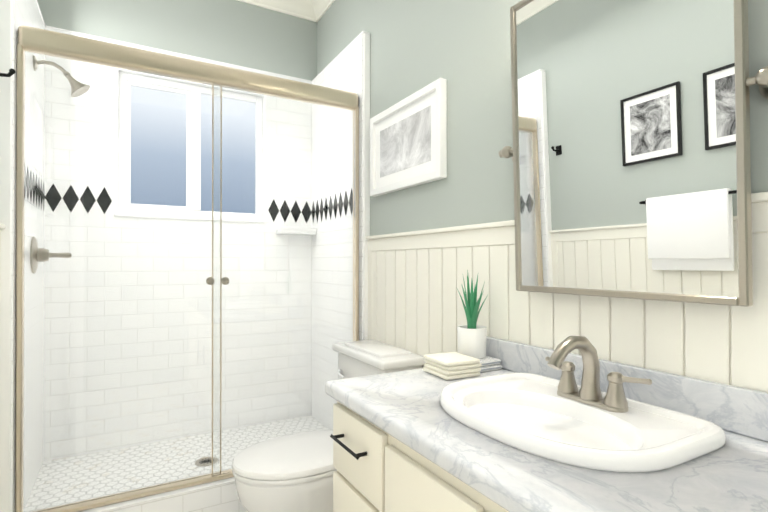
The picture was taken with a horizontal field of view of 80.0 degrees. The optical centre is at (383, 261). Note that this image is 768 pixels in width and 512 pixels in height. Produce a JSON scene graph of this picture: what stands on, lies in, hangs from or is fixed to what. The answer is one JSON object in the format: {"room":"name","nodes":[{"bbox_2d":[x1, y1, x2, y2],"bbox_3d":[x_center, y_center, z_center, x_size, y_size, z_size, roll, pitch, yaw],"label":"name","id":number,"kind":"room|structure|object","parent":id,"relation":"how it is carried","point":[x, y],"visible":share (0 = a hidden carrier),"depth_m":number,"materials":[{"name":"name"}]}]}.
{"room":"bathroom","nodes":[
{"label":"bathroom","id":0,"kind":"room"},
{"bbox_2d":[37,0,316,80],"bbox_3d":[-1.121,-0.235,2.692,1.506,2.920,0.100,0,0,-30],"label":"wall","id":1,"kind":"structure","parent":0,"point":[239,33],"depth_m":2.68,"materials":[{"name":"grey paint"}]},
{"bbox_2d":[0,0,369,511],"bbox_3d":[-0.911,0.023,2.321,1.506,2.400,0.750,0,0,-30],"label":"trim","id":2,"kind":"structure","parent":1,"relation":"attached to","point":[5,217],"depth_m":1.64,"materials":[{"name":"white"}]},
{"bbox_2d":[10,0,369,511],"bbox_3d":[-0.911,-0.092,2.322,1.506,2.190,0.749,0,0,-30],"label":"shower wall tile","id":3,"kind":"structure","parent":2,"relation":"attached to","point":[342,70],"depth_m":2.52,"materials":[{"name":"white tile"}]},
{"bbox_2d":[30,237,71,272],"bbox_3d":[-1.489,-0.028,2.057,0.140,0.164,0.164,0,0,-30],"label":"shower valve","id":4,"kind":"object","parent":3,"relation":"attached to","point":[45,257],"depth_m":2.02,"materials":[{"name":"silver metal"}]},
{"bbox_2d":[33,55,89,96],"bbox_3d":[-1.459,-0.833,2.077,0.214,0.154,0.096,0,0,-30],"label":"shower head","id":5,"kind":"object","parent":3,"relation":"attached to","point":[78,92],"depth_m":2.08},
{"bbox_2d":[24,162,352,223],"bbox_3d":[-0.930,-0.322,2.366,1.416,0.150,0.644,0,0,-30],"label":"shower wall tile","id":6,"kind":"structure","parent":1,"relation":"attached to","point":[65,192],"depth_m":2.41,"materials":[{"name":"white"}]},
{"bbox_2d":[114,68,266,222],"bbox_3d":[-1.104,-0.642,2.680,0.818,0.806,0.091,0,0,-30],"label":"window","id":7,"kind":"structure","parent":1,"relation":"in","point":[199,156],"depth_m":2.66,"materials":[{"name":"white plastic"}]},
{"bbox_2d":[237,0,309,18],"bbox_3d":[-1.062,-1.638,2.618,1.290,0.115,0.095,0,0,-30],"label":"crown molding","id":8,"kind":"structure","parent":1,"relation":"attached to","point":[297,8],"depth_m":2.90,"materials":[{"name":"white paint"}]},
{"bbox_2d":[276,227,316,234],"bbox_3d":[-0.554,-0.189,2.891,0.238,0.040,0.100,0,0,-30],"label":"soap shelf","id":9,"kind":"object","parent":1,"relation":"attached to","point":[291,231],"depth_m":2.85,"materials":[{"name":"white ceramic"}]},
{"bbox_2d":[317,0,767,235],"bbox_3d":[0.503,-0.240,1.458,0.100,2.920,3.850,0,0,-30],"label":"wall","id":10,"kind":"structure","parent":0,"point":[463,47],"depth_m":1.75,"materials":[{"name":"grey paint"}]},
{"bbox_2d":[306,0,334,21],"bbox_3d":[0.419,-1.643,1.416,0.095,0.115,3.650,0,0,-30],"label":"crown molding","id":11,"kind":"structure","parent":10,"relation":"attached to","point":[313,10],"depth_m":2.93,"materials":[{"name":"white paint"}]},
{"bbox_2d":[370,78,446,196],"bbox_3d":[0.088,-0.523,2.051,0.033,0.390,0.590,0,0,-30],"label":"picture frame","id":12,"kind":"object","parent":10,"relation":"attached to","point":[408,141],"visible":1,"depth_m":1.99,"materials":[{"name":"white wood"}]},
{"bbox_2d":[365,192,767,392],"bbox_3d":[0.632,0.542,1.097,0.030,1.352,2.900,0,0,-30],"label":"wainscoting","id":13,"kind":"structure","parent":10,"relation":"attached to","point":[416,281],"depth_m":1.40,"materials":[{"name":"white paint"}]},
{"bbox_2d":[486,336,767,439],"bbox_3d":[0.694,0.301,0.966,0.020,0.092,1.510,0,0,-30],"label":"backsplash","id":14,"kind":"structure","parent":10,"relation":"attached to","point":[749,407],"depth_m":0.99,"materials":[{"name":"grey stone"}]},
{"bbox_2d":[498,0,767,306],"bbox_3d":[0.562,-0.342,1.146,0.078,0.860,0.730,0,0,-30],"label":"mirror","id":15,"kind":"object","parent":10,"relation":"attached to","point":[628,153],"visible":1,"depth_m":1.07,"materials":[{"name":"silver metal"}]},
{"bbox_3d":[-0.195,1.268,1.055,1.706,0.100,3.850,0,0,-30],"label":"floor","id":16,"kind":"structure","parent":0,"visible":0},
{"bbox_2d":[24,415,328,511],"bbox_3d":[-0.909,1.099,2.323,1.428,0.248,0.742,0,0,-30],"label":"shower floor","id":17,"kind":"structure","parent":16,"relation":"on","point":[219,496],"depth_m":2.16,"materials":[{"name":"tile"}]},
{"bbox_2d":[15,25,358,511],"bbox_3d":[-0.751,0.047,2.048,1.412,1.854,0.073,0,0,-30],"label":"sliding shower door","id":18,"kind":"structure","parent":17,"relation":"on","point":[54,44],"depth_m":1.94,"materials":[{"name":"beige"}]},
{"bbox_2d":[195,457,217,465],"bbox_3d":[-0.888,1.001,2.290,0.110,0.004,0.110,0,0,-30],"label":"floor drain","id":19,"kind":"object","parent":17,"relation":"on","point":[205,461],"depth_m":2.29,"materials":[{"name":"silver metal"}]},
{"bbox_2d":[232,339,425,511],"bbox_3d":[-0.260,0.800,1.923,0.730,0.842,0.500,0,0,-30],"label":"toilet","id":20,"kind":"object","parent":16,"relation":"on","point":[290,473],"visible":0.58,"depth_m":1.76,"materials":[{"name":"white ceramic"}]},
{"bbox_2d":[326,392,516,511],"bbox_3d":[0.445,0.800,0.808,0.606,0.832,1.485,0,0,-30],"label":"bathroom vanity","id":21,"kind":"object","parent":16,"relation":"on","point":[377,471],"depth_m":1.04,"materials":[{"name":"beige paint"}]},
{"bbox_2d":[325,368,767,511],"bbox_3d":[0.449,0.367,0.827,0.582,0.040,1.510,0,0,-30],"label":"countertop","id":22,"kind":"structure","parent":21,"relation":"on","point":[735,479],"depth_m":0.76,"materials":[{"name":"grey stone"}]},
{"bbox_2d":[423,352,481,379],"bbox_3d":[0.210,0.322,1.421,0.130,0.052,0.140,0,0,-26],"label":"towel stack","id":23,"kind":"object","parent":22,"relation":"on","point":[450,365],"visible":0.98,"depth_m":1.37,"materials":[{"name":"beige fabric"}]},
{"bbox_2d":[479,356,501,371],"bbox_3d":[0.299,0.332,1.513,0.108,0.033,0.150,0,0,-30],"label":"striped towel","id":24,"kind":"object","parent":22,"relation":"on","point":[488,363],"visible":0.21,"depth_m":1.46,"materials":[{"name":"white fabric"}]},
{"bbox_2d":[457,270,487,358],"bbox_3d":[0.294,0.171,1.518,0.109,0.286,0.108,0,0,-30],"label":"aloe plant","id":25,"kind":"object","parent":24,"relation":"on","point":[471,337],"visible":0.96,"depth_m":1.49,"materials":[{"name":"green plant"}]},
{"bbox_2d":[405,368,744,491],"bbox_3d":[0.374,0.400,1.020,0.405,0.161,0.550,0,0,-30],"label":"sink","id":26,"kind":"object","parent":22,"relation":"in","point":[609,447],"depth_m":0.95,"materials":[{"name":"white ceramic"}]},
{"bbox_2d":[541,336,652,403],"bbox_3d":[0.441,0.252,1.059,0.168,0.161,0.270,0,0,-30],"label":"faucet","id":27,"kind":"object","parent":26,"relation":"on","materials":[{"name":"silver metal"}]},
{"bbox_3d":[-0.893,-0.244,0.665,0.100,2.920,3.850,0,0,-30],"label":"wall","id":28,"kind":"structure","parent":0,"visible":0},
{"bbox_2d":[0,223,4,259],"bbox_3d":[-0.651,0.539,0.368,0.030,1.352,2.900,0,0,-30],"label":"trim","id":29,"kind":"structure","parent":28,"relation":"attached to","point":[2,226],"depth_m":1.63,"materials":[{"name":"white paint"}]},
{"bbox_2d":[0,68,15,76],"bbox_3d":[-1.311,-0.645,1.574,0.069,0.060,0.044,0,0,-30],"label":"robe hook","id":30,"kind":"object","parent":28,"relation":"attached to","point":[11,72],"visible":1,"depth_m":1.58,"materials":[{"name":"black metal"}]}
]}

